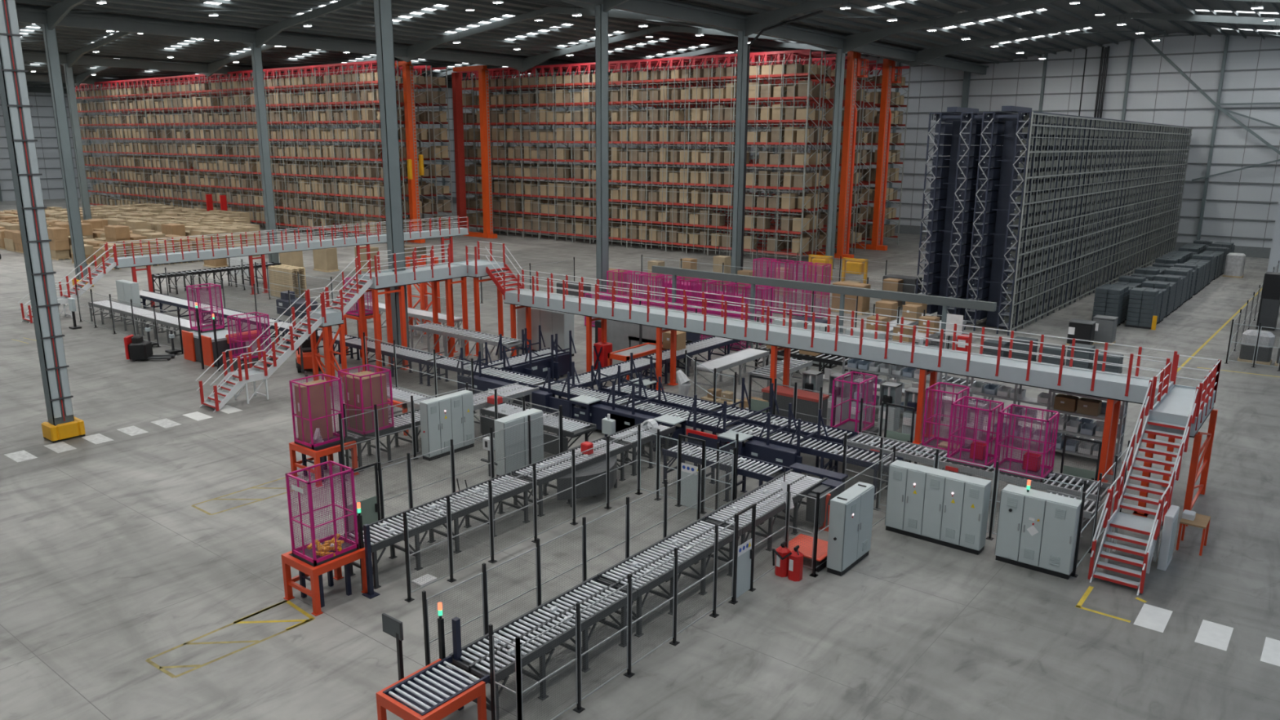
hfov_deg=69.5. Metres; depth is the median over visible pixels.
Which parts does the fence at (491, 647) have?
post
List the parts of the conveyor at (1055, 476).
frame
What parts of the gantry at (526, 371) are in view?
post, post, post, post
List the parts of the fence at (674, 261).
panel frame, panel frame, panel frame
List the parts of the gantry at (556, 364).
post, post, post, post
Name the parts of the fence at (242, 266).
panel frame, post, post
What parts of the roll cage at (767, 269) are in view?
wire panel, wire panel, wire panel, wire panel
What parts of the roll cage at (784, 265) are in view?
wire panel, wire panel, wire panel, wire panel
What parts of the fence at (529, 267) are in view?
panel frame, post, panel frame, post, panel frame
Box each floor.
[0,196,1279,719]
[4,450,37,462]
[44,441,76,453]
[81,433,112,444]
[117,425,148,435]
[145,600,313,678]
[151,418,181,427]
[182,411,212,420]
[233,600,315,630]
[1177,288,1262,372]
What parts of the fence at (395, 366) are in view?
post, panel frame, post, panel frame, post, panel frame, post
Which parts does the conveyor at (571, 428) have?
leg frame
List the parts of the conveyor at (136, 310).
leg frame, leg frame, leg frame, frame, leg frame, leg frame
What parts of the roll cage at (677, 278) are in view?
wire panel, wire panel, wire panel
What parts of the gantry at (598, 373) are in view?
post, post, post, post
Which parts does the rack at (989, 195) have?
upright frame, upright frame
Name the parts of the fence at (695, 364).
post, panel frame, post, panel frame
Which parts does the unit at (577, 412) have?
plate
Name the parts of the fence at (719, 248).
panel frame, panel frame, panel frame, post, panel frame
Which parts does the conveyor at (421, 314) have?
leg frame, leg frame, frame, leg frame, leg frame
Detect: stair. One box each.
[17,244,116,323]
[195,289,324,412]
[324,256,373,315]
[484,244,524,295]
[1088,377,1199,595]
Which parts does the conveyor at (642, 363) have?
leg frame, leg frame, leg frame, leg frame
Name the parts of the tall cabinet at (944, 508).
door, door, door, door, door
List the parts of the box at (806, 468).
plate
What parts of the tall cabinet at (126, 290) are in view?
door, door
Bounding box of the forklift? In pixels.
[295,326,321,376]
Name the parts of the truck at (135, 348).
tail panel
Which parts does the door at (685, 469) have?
panel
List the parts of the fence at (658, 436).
panel frame, post, panel frame, post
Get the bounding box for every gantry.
[456,342,510,391]
[495,328,558,379]
[520,324,576,380]
[542,361,599,417]
[593,352,657,394]
[606,372,666,432]
[686,377,779,448]
[759,403,828,473]
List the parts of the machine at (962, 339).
panel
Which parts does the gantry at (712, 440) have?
post, red plate, post, post, post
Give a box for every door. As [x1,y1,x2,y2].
[342,462,380,531]
[678,434,703,511]
[734,503,755,601]
[748,373,772,413]
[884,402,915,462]
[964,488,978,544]
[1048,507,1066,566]
[1060,435,1102,480]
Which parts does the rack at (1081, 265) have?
upright frame, upright frame, upright frame, upright frame, upright frame, upright frame, upright frame, upright frame, upright frame, upright frame, upright frame, upright frame, upright frame, upright frame, upright frame, upright frame, upright frame, upright frame, upright frame, upright frame, upright frame, upright frame, upright frame, upright frame, upright frame, upright frame, upright frame, upright frame, upright frame, upright frame, upright frame, upright frame, upright frame, upright frame, upright frame, upright frame, upright frame, upright frame, upright frame, upright frame, upright frame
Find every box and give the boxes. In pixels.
[275,290,318,318]
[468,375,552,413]
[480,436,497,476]
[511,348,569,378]
[580,441,593,454]
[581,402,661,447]
[601,413,615,436]
[744,439,800,471]
[788,462,848,494]
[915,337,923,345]
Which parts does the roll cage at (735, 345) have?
wire panel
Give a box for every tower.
[195,302,204,368]
[212,313,219,371]
[310,324,347,384]
[356,502,364,590]
[405,254,440,334]
[437,602,445,659]
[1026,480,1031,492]
[1161,408,1217,526]
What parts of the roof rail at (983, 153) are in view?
rail frame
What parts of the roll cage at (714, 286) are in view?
wire panel, wire panel, corner frame, wire panel, wire panel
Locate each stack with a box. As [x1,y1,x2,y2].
[267,264,306,297]
[647,260,664,280]
[680,257,697,270]
[712,255,730,286]
[736,269,755,291]
[773,266,792,295]
[810,264,830,298]
[843,280,861,283]
[881,278,903,308]
[982,339,1009,357]
[1011,336,1038,361]
[1037,344,1066,365]
[1065,342,1094,369]
[1091,286,1124,326]
[1096,351,1124,373]
[1100,284,1128,324]
[1111,283,1137,288]
[1115,281,1141,288]
[1119,275,1146,286]
[1124,287,1132,320]
[1124,287,1159,329]
[1130,273,1155,280]
[1134,267,1159,275]
[1141,280,1169,319]
[1141,287,1167,323]
[1146,266,1168,270]
[1146,267,1164,275]
[1152,262,1173,267]
[1153,280,1177,313]
[1154,274,1181,311]
[1155,257,1177,264]
[1155,291,1162,324]
[1160,256,1182,263]
[1161,254,1183,263]
[1164,268,1189,303]
[1164,274,1186,306]
[1165,253,1186,263]
[1165,284,1173,317]
[1168,252,1189,262]
[1168,266,1192,302]
[1171,250,1192,260]
[1173,262,1197,295]
[1177,246,1199,254]
[1177,277,1183,308]
[1182,245,1202,254]
[1183,244,1204,253]
[1183,262,1206,291]
[1186,260,1208,288]
[1186,263,1204,292]
[1187,243,1205,252]
[1188,270,1195,299]
[1189,258,1210,286]
[1191,253,1213,285]
[1193,240,1213,246]
[1193,266,1201,295]
[1199,253,1219,279]
[1202,252,1222,277]
[1204,250,1224,275]
[1206,246,1227,275]
[1209,257,1214,282]
[1211,242,1231,253]
[1211,255,1217,280]
[1215,241,1234,253]
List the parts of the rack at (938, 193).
upright frame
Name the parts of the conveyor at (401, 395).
leg frame, frame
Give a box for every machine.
[181,328,260,367]
[595,319,600,342]
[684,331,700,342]
[801,369,823,393]
[826,373,850,421]
[850,377,873,422]
[877,381,902,431]
[902,386,926,438]
[955,333,968,351]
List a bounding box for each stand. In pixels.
[145,324,157,346]
[164,330,181,354]
[382,613,404,680]
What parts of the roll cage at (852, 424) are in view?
wire panel, wire panel, wire panel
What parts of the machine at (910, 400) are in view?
guard frame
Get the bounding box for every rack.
[74,60,407,244]
[102,65,434,231]
[125,65,453,238]
[457,48,822,263]
[475,51,836,258]
[638,56,863,253]
[654,58,877,253]
[685,63,911,244]
[915,112,1064,314]
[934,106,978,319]
[946,111,1106,315]
[964,111,1168,331]
[985,106,1031,328]
[996,111,1192,335]
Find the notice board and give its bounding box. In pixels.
[944,313,963,348]
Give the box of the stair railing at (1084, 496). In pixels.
[1071,440,1130,577]
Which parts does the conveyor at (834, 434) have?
frame, leg frame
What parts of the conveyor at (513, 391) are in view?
leg frame, frame, leg frame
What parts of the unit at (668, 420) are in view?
plate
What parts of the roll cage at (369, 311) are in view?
wire panel, corner frame, wire panel, wire panel, wire panel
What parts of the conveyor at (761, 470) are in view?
leg frame, leg frame, frame, leg frame, leg frame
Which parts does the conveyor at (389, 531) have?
leg frame, leg frame, frame, leg frame, leg frame, leg frame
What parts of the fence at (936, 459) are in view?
post, panel frame, post, panel frame, post, panel frame, post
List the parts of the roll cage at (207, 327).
wire panel, wire panel, wire panel, wire panel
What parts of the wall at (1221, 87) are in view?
kick panel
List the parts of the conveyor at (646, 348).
edge frame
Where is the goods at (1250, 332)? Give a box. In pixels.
[1237,329,1275,364]
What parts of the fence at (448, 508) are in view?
post, panel frame, post, panel frame, post, panel frame, post, panel frame, post, panel frame, post, panel frame, post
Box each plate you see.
[788,533,827,572]
[945,466,958,472]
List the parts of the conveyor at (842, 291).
support post, support post, support post, support post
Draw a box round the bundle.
[675,369,691,396]
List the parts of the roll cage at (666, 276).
wire panel, wire panel, wire panel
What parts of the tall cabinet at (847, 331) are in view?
door, door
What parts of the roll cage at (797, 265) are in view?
wire panel, wire panel, wire panel, wire panel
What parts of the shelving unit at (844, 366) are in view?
shelf, shelf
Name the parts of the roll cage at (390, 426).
wire panel, wire panel, wire panel, wire panel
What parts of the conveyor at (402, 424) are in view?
leg frame, frame, leg frame, leg frame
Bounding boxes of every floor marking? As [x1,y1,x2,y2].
[191,476,306,515]
[213,404,242,413]
[1133,603,1172,632]
[1194,619,1233,650]
[1260,636,1279,666]
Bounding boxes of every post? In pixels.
[67,297,81,329]
[361,523,380,599]
[451,617,463,711]
[818,493,831,531]
[1151,315,1157,329]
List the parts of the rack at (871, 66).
upright frame, upright frame, upright frame, upright frame, upright frame, upright frame, upright frame, upright frame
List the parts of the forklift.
seat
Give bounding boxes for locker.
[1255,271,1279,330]
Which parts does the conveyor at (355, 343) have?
leg frame, leg frame, frame, leg frame, leg frame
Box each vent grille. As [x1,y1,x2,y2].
[430,405,436,413]
[444,440,449,448]
[453,399,459,407]
[466,433,472,440]
[850,502,856,515]
[862,539,867,551]
[893,471,902,480]
[907,518,916,528]
[929,479,939,489]
[945,528,955,538]
[1006,497,1017,507]
[1023,548,1034,559]
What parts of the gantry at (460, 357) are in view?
post, post, post, post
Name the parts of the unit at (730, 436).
plate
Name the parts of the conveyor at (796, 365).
leg frame, frame, leg frame, leg frame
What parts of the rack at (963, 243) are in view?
upright frame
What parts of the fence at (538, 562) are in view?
post, panel frame, post, panel frame, post, panel frame, post, panel frame, post, panel frame, post, panel frame, post, panel frame, post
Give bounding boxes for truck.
[123,333,175,361]
[205,194,213,211]
[219,195,226,210]
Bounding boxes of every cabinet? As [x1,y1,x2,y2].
[115,280,141,307]
[419,389,474,461]
[494,408,543,476]
[516,305,574,356]
[773,318,804,360]
[805,322,839,368]
[826,481,875,576]
[844,327,884,375]
[884,459,991,555]
[995,484,1081,579]
[1156,505,1179,570]
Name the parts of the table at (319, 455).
leg, leg, table frame, leg, leg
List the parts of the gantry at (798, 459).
post, post, post, post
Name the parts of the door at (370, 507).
panel, handle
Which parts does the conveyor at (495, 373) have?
leg frame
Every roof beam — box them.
[44,0,913,72]
[603,0,1279,66]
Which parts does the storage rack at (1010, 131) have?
rail frame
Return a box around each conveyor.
[88,299,159,334]
[138,312,205,344]
[139,289,217,323]
[151,262,281,294]
[200,306,281,342]
[262,320,355,362]
[336,408,420,471]
[337,337,444,384]
[343,471,537,589]
[364,302,462,347]
[376,654,489,719]
[386,385,434,432]
[408,321,524,364]
[425,356,551,387]
[448,574,637,719]
[472,382,539,433]
[480,401,596,449]
[481,347,568,377]
[511,436,631,516]
[533,380,636,408]
[558,355,665,399]
[596,516,742,637]
[601,382,728,433]
[608,342,666,380]
[608,422,675,475]
[619,399,741,435]
[629,337,692,362]
[644,336,749,384]
[652,265,996,348]
[662,440,791,502]
[693,347,769,391]
[704,468,827,557]
[711,405,857,471]
[725,422,903,499]
[747,356,813,396]
[754,344,873,376]
[822,368,987,439]
[841,431,958,474]
[884,313,933,339]
[885,374,1004,416]
[890,320,966,346]
[955,460,1111,531]
[1046,489,1100,537]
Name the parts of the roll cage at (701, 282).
wire panel, wire panel, corner frame, wire panel, wire panel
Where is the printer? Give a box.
[1182,509,1195,520]
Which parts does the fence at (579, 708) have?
post, panel frame, post, panel frame, post, panel frame, post, panel frame, post, panel frame, post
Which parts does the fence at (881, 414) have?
post, panel frame, post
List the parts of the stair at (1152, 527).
rail post, rail post, rail post, rail post, handrail, rail post, rail post, rail post, rail post, rail post, rail post, rail post, rail post, handrail, rail post, rail post, rail post, rail post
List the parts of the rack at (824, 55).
upright frame, upright frame, upright frame, upright frame, upright frame, upright frame, upright frame, upright frame, upright frame, upright frame, upright frame, upright frame, upright frame, upright frame, upright frame, upright frame, upright frame, upright frame, upright frame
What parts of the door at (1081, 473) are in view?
panel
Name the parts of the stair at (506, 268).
handrail, handrail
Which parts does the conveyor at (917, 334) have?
leg frame, frame, leg frame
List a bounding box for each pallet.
[51,257,71,260]
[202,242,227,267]
[227,244,250,247]
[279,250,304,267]
[312,247,338,272]
[354,245,381,271]
[404,244,426,267]
[875,300,897,321]
[905,301,927,328]
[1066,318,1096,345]
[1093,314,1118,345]
[1222,253,1245,278]
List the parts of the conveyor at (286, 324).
leg frame, frame, leg frame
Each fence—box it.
[75,284,183,354]
[164,267,359,337]
[228,257,259,293]
[266,266,446,324]
[337,382,563,481]
[342,403,377,466]
[363,332,475,413]
[377,404,561,519]
[403,424,641,602]
[422,447,736,669]
[426,257,574,309]
[488,623,517,719]
[515,513,737,719]
[639,301,942,386]
[640,254,916,313]
[640,428,680,502]
[684,350,714,401]
[699,440,733,514]
[713,368,737,406]
[715,433,738,509]
[718,245,924,291]
[731,281,857,330]
[748,484,819,591]
[773,378,836,426]
[813,432,896,577]
[858,398,884,436]
[872,303,951,349]
[873,437,1087,562]
[1224,319,1279,371]
[1227,260,1279,364]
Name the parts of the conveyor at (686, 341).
frame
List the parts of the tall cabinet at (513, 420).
door, door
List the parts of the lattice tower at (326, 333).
tower leg, tower leg, tower leg, tower leg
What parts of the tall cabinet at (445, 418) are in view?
door, door, door, door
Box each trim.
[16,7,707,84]
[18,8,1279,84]
[22,52,516,92]
[25,73,359,94]
[27,86,218,98]
[35,23,522,77]
[35,52,235,86]
[47,74,119,91]
[567,0,988,74]
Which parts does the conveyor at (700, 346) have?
leg frame, leg frame, frame, leg frame, leg frame, leg frame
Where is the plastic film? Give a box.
[309,427,324,444]
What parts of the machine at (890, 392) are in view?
guard frame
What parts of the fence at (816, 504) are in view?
post, panel frame, post, panel frame, post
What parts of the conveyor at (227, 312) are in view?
leg frame, leg frame, frame, leg frame, leg frame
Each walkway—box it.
[105,216,468,307]
[357,244,471,372]
[453,240,505,356]
[502,269,1177,482]
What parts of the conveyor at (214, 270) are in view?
leg frame, leg frame, leg frame, leg frame, frame, leg frame, leg frame, leg frame, leg frame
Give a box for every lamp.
[96,0,106,4]
[208,7,217,16]
[356,502,360,508]
[437,602,442,610]
[438,609,442,616]
[465,0,474,10]
[493,0,502,3]
[572,8,582,16]
[638,17,648,26]
[645,29,653,37]
[695,29,703,35]
[840,0,850,8]
[887,12,897,21]
[927,22,936,31]
[1069,0,1079,4]
[1095,6,1105,15]
[1116,18,1126,25]
[1251,1,1263,8]
[1262,12,1274,21]
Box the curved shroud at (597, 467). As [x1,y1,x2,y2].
[556,456,617,507]
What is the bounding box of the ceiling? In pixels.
[15,0,1279,96]
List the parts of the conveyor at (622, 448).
leg frame, leg frame, frame, leg frame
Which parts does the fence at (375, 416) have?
post, panel frame, post, panel frame, post, panel frame, panel frame, post, panel frame, post, panel frame, post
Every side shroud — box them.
[480,414,568,454]
[805,478,844,524]
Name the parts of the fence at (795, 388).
post, panel frame, post, panel frame, post, panel frame, post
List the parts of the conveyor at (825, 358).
leg frame, frame, leg frame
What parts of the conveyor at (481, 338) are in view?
leg frame, leg frame, leg frame, frame, leg frame, leg frame, leg frame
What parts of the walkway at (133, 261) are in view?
rail post, rail post, rail post, rail post, rail post, rail post, rail post, rail post, rail post, rail post, rail post, rail post, rail post, rail post, rail post, rail post, rail post, rail post, guard rail, deck plate, guard rail, rail post, rail post, rail post, rail post, rail post, rail post, rail post, rail post, rail post, rail post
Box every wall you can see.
[0,84,260,201]
[268,32,1279,258]
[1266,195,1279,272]
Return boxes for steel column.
[0,0,79,440]
[41,23,88,288]
[63,63,91,219]
[250,42,279,263]
[373,0,412,364]
[595,4,608,318]
[729,30,748,289]
[826,48,845,268]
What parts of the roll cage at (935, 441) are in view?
wire panel, wire panel, wire panel, wire panel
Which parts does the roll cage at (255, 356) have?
wire panel, wire panel, wire panel, wire panel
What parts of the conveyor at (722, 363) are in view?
leg frame, frame, leg frame, leg frame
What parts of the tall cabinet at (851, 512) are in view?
door, door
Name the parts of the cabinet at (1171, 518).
door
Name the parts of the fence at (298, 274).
post, panel frame, post, panel frame, post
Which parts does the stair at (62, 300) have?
rail post, rail post, rail post, rail post, rail post, rail post, rail post, rail post, rail post, rail post, rail post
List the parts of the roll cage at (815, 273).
wire panel, wire panel, wire panel, wire panel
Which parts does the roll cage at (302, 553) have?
name plate, wire panel, wire panel, wire panel, wire panel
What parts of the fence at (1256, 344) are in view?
post, panel frame, post, panel frame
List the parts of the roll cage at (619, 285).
wire panel, wire panel, wire panel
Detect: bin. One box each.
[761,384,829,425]
[847,358,862,368]
[853,374,861,379]
[857,360,872,369]
[868,361,883,372]
[871,394,879,404]
[873,378,882,384]
[880,363,894,373]
[891,365,906,375]
[902,367,916,377]
[913,368,919,378]
[925,372,939,380]
[969,399,985,410]
[971,381,986,392]
[983,383,999,395]
[984,401,997,413]
[993,422,1008,433]
[996,385,1013,397]
[1006,424,1021,435]
[1008,406,1023,417]
[1009,387,1026,399]
[1019,426,1035,438]
[1021,408,1037,420]
[1032,428,1044,440]
[1036,391,1053,404]
[1047,431,1062,438]
[1048,413,1064,423]
[1049,435,1064,448]
[1051,417,1067,430]
[1065,419,1081,432]
[1065,439,1079,452]
[1066,415,1079,421]
[1075,436,1091,444]
[1077,441,1093,454]
[1078,417,1093,424]
[1080,422,1096,435]
[1090,439,1102,446]
[1092,444,1099,456]
[1093,420,1104,427]
[1094,425,1103,437]
[1100,401,1106,413]
[1114,443,1120,454]
[1116,423,1123,435]
[1119,404,1125,416]
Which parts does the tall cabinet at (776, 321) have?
door, door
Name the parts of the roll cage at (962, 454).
wire panel, wire panel, wire panel, wire panel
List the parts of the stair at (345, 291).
handrail, rail post, handrail, rail post, rail post, rail post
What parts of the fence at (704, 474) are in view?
post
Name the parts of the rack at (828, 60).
upright frame, upright frame, upright frame, upright frame, upright frame, upright frame, upright frame, upright frame, upright frame, upright frame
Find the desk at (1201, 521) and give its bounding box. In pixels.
[1175,513,1210,555]
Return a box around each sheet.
[411,573,436,586]
[780,466,794,509]
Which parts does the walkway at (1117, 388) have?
rail post, rail post, rail post, rail post, rail post, rail post, rail post, rail post, rail post, rail post, rail post, rail post, rail post, rail post, rail post, rail post, rail post, rail post, rail post, rail post, rail post, rail post, rail post, rail post, rail post, rail post, rail post, rail post, rail post, rail post, rail post, rail post, rail post, rail post, guard rail, rail post, deck plate, guard rail, rail post, rail post, rail post, rail post, rail post, rail post, rail post, rail post, rail post, rail post, rail post, rail post, rail post, rail post, rail post, rail post, rail post, rail post, rail post, rail post, rail post, rail post, rail post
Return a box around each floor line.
[1075,586,1130,622]
[1135,597,1146,602]
[1198,367,1279,377]
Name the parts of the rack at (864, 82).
upright frame, upright frame, upright frame, upright frame, upright frame, upright frame, upright frame, upright frame, upright frame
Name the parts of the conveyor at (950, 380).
frame, leg frame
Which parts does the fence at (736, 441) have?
post, post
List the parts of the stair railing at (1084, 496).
post, panel frame, post, panel frame, post, panel frame, post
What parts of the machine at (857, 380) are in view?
guard frame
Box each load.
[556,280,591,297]
[608,267,628,297]
[662,280,699,313]
[676,275,706,292]
[701,290,742,319]
[791,315,827,327]
[831,280,871,315]
[882,274,922,306]
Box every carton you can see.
[0,213,14,216]
[0,215,17,220]
[0,219,12,222]
[0,222,11,226]
[0,223,20,230]
[0,229,8,239]
[0,238,4,248]
[4,211,17,213]
[4,229,20,239]
[4,238,15,250]
[7,218,18,222]
[11,231,22,244]
[14,243,23,252]
[45,217,56,220]
[47,226,68,240]
[48,240,70,250]
[50,222,70,234]
[50,249,70,258]
[57,219,68,222]
[68,235,87,248]
[70,244,93,254]
[71,253,94,263]
[80,222,93,235]
[82,219,102,228]
[83,235,93,239]
[83,239,97,244]
[87,240,110,247]
[88,218,108,226]
[93,228,104,231]
[93,231,104,238]
[93,237,106,241]
[93,246,119,259]
[96,258,113,268]
[99,242,124,254]
[103,225,130,239]
[106,237,129,243]
[117,240,142,252]
[129,235,146,239]
[132,229,155,235]
[133,243,156,254]
[139,239,159,244]
[140,232,165,239]
[150,240,173,251]
[153,237,167,240]
[156,250,175,253]
[160,223,185,235]
[165,234,179,237]
[166,237,192,250]
[170,235,191,238]
[187,235,211,242]
[188,238,208,250]
[294,379,333,443]
[342,370,374,427]
[354,373,388,431]
[465,182,471,191]
[466,197,475,208]
[466,213,472,224]
[470,200,479,208]
[471,182,481,191]
[472,213,483,225]
[477,183,482,191]
[479,198,482,208]
[479,217,483,225]
[493,181,500,192]
[493,201,501,209]
[493,214,505,226]
[500,181,511,193]
[500,198,510,210]
[502,215,511,227]
[508,182,515,193]
[509,198,520,211]
[510,216,519,228]
[515,182,526,194]
[517,217,528,229]
[524,183,536,194]
[524,199,535,212]
[524,220,533,230]
[532,186,540,195]
[532,217,543,230]
[533,200,543,213]
[540,184,547,195]
[541,204,552,213]
[541,219,550,231]
[548,182,559,195]
[548,204,556,213]
[549,220,558,231]
[556,183,565,196]
[557,202,566,214]
[558,219,569,232]
[565,183,577,196]
[566,201,577,215]
[566,223,574,233]
[574,204,586,216]
[575,185,586,197]
[575,222,587,234]
[582,186,592,197]
[582,206,592,216]
[582,225,592,235]
[593,185,595,198]
[593,205,595,217]
[593,223,595,235]
[608,186,613,198]
[608,208,611,217]
[608,222,613,236]
[610,189,619,199]
[610,227,620,237]
[612,205,622,218]
[619,186,631,199]
[619,208,630,218]
[620,225,629,238]
[629,224,640,239]
[630,168,639,181]
[630,188,639,200]
[630,206,641,219]
[638,210,649,220]
[639,167,651,181]
[639,187,650,200]
[639,225,651,239]
[648,191,659,201]
[648,208,661,221]
[648,227,661,240]
[650,168,659,182]
[657,211,669,222]
[657,231,669,241]
[659,168,672,182]
[659,187,671,202]
[662,330,685,351]
[668,172,679,182]
[669,188,680,202]
[669,208,682,222]
[669,229,681,242]
[678,232,692,243]
[679,188,692,203]
[680,168,693,182]
[680,209,691,223]
[688,213,700,224]
[688,233,699,244]
[690,170,703,183]
[691,190,702,204]
[699,209,712,225]
[699,231,711,244]
[700,171,712,183]
[701,191,714,204]
[706,387,721,399]
[711,191,723,204]
[711,212,724,226]
[711,232,724,246]
[712,171,724,184]
[720,390,733,402]
[721,233,732,247]
[722,192,733,205]
[724,170,733,184]
[739,396,768,408]
[743,235,756,248]
[744,214,758,228]
[745,193,758,207]
[746,172,758,185]
[756,196,771,208]
[756,215,770,229]
[758,170,772,186]
[766,237,780,251]
[768,197,781,208]
[769,172,782,186]
[781,193,795,208]
[781,215,793,231]
[782,172,795,186]
[791,238,804,253]
[792,217,806,231]
[793,173,808,187]
[799,350,821,355]
[866,315,888,332]
[892,324,913,343]
[902,303,922,321]
[917,315,939,333]
[937,440,959,449]
[1053,393,1079,412]
[1076,397,1102,416]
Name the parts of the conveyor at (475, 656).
leg frame, leg frame, leg frame, leg frame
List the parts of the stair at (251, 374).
rail post, rail post, rail post, rail post, rail post, rail post, rail post, rail post, rail post, rail post, rail post, rail post, rail post, rail post, rail post, rail post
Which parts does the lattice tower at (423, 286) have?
tower leg, tower leg, tower leg, tower leg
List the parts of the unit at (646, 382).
plate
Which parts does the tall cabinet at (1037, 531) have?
door, door, door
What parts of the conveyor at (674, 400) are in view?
frame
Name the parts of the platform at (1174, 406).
rail post, rail post, guard rail, rail post, rail post, deck plate, guard rail, rail post, rail post, rail post, guard rail, rail post, rail post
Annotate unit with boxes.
[569,395,600,433]
[627,377,657,390]
[653,414,686,451]
[717,430,753,456]
[808,254,833,280]
[841,257,867,284]
[841,356,947,423]
[963,376,1128,462]
[1042,389,1107,459]
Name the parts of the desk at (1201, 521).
leg, leg, leg, leg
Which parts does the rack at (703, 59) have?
upright frame, upright frame, upright frame, upright frame, upright frame, upright frame, upright frame, upright frame, upright frame, upright frame, upright frame, upright frame, upright frame, upright frame, upright frame, upright frame, upright frame, upright frame, upright frame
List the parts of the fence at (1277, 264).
panel frame, post, panel frame, post, panel frame, post, panel frame, post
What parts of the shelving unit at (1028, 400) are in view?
shelf, shelf, shelf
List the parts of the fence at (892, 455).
post, panel frame, post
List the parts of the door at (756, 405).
panel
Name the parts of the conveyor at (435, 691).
leg, leg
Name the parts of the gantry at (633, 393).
post, post, post, post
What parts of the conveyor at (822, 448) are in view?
frame, leg frame, leg frame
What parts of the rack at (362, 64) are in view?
upright frame, upright frame, upright frame, upright frame, upright frame, upright frame, upright frame, upright frame, upright frame, upright frame, upright frame, upright frame, upright frame, upright frame, upright frame, upright frame, upright frame, upright frame, upright frame, upright frame, upright frame, upright frame, upright frame, upright frame, upright frame, upright frame, upright frame, upright frame, upright frame, upright frame, upright frame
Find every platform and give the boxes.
[226,357,277,370]
[306,287,343,327]
[343,313,382,357]
[864,426,879,435]
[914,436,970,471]
[1133,354,1221,517]
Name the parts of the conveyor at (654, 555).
leg frame, leg frame, frame, leg frame, leg frame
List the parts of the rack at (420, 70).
upright frame, upright frame, upright frame, upright frame, upright frame, upright frame, upright frame, upright frame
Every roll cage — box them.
[186,283,224,333]
[226,311,271,361]
[285,460,359,566]
[288,373,345,449]
[337,364,394,436]
[343,276,373,316]
[584,291,610,327]
[600,293,626,302]
[606,269,631,300]
[616,295,643,305]
[622,271,648,306]
[633,297,660,306]
[638,272,664,308]
[650,300,677,308]
[654,275,681,311]
[668,302,695,312]
[675,276,698,310]
[687,305,714,340]
[689,278,716,336]
[704,307,733,348]
[706,280,735,337]
[723,310,751,351]
[726,282,751,319]
[743,284,773,345]
[752,257,776,311]
[768,259,794,314]
[786,261,812,316]
[804,262,831,319]
[830,371,877,432]
[921,382,969,450]
[946,395,1004,469]
[993,404,1059,481]
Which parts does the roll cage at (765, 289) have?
wire panel, wire panel, wire panel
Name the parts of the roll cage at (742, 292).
wire panel, wire panel, wire panel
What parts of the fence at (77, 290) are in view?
post, panel frame, post, panel frame, post, panel frame, post, panel frame, post, panel frame, post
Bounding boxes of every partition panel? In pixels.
[226,256,255,278]
[606,319,640,351]
[640,324,679,366]
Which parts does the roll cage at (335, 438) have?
wire panel, wire panel, wire panel, wire panel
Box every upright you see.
[917,121,944,305]
[947,120,975,309]
[966,120,997,322]
[998,120,1033,326]
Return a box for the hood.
[640,418,659,431]
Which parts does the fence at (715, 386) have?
post, panel frame, post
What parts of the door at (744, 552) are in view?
panel, handle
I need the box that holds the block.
[487,395,502,404]
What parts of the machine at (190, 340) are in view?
panel, plate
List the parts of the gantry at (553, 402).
post, post, post, post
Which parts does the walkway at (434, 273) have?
rail post, rail post, rail post, rail post, guard rail, guard rail, deck plate, rail post, rail post, rail post, rail post, rail post, rail post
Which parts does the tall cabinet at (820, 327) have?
door, door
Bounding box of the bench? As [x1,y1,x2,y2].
[700,395,740,404]
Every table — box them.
[281,535,367,616]
[288,436,359,487]
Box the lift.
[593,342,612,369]
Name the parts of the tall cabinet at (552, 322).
door, door, door, door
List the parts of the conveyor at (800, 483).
leg frame, leg frame, leg frame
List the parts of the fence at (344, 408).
post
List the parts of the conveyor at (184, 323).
leg frame, leg frame, frame, leg frame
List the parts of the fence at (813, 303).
panel frame, panel frame, post, panel frame, post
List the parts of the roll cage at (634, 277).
wire panel, wire panel, wire panel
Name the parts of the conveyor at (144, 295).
leg frame, leg frame, frame, leg frame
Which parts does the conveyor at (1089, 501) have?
frame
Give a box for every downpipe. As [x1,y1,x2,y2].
[740,9,822,270]
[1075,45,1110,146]
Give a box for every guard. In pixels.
[41,416,85,443]
[71,279,93,287]
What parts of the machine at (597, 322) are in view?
red panel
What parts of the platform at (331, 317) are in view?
rail post, guard rail, rail post, deck plate, rail post, guard rail, rail post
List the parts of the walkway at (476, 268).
rail post, rail post, deck plate, rail post, guard rail, rail post, rail post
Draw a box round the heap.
[306,533,344,556]
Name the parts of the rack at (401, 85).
upright frame, upright frame, upright frame, upright frame, upright frame, upright frame, upright frame, upright frame, upright frame, upright frame, upright frame, upright frame, upright frame, upright frame, upright frame, upright frame, upright frame, upright frame, upright frame, upright frame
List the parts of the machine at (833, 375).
guard frame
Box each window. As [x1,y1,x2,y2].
[19,23,39,34]
[164,38,195,48]
[204,1,220,4]
[296,0,337,14]
[392,4,447,22]
[444,14,515,33]
[505,23,572,39]
[559,31,623,46]
[608,38,668,52]
[646,44,706,57]
[866,0,914,8]
[943,8,1045,29]
[1000,26,1092,44]
[1195,9,1278,13]
[1221,27,1279,31]
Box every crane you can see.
[376,61,425,243]
[451,65,497,238]
[802,50,868,259]
[848,58,902,250]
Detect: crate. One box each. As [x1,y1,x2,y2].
[969,441,986,460]
[1022,451,1041,471]
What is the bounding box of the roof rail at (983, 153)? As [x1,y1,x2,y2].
[964,115,992,324]
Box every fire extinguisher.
[772,541,791,577]
[787,545,803,581]
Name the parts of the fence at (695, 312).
panel frame, panel frame, panel frame, panel frame, panel frame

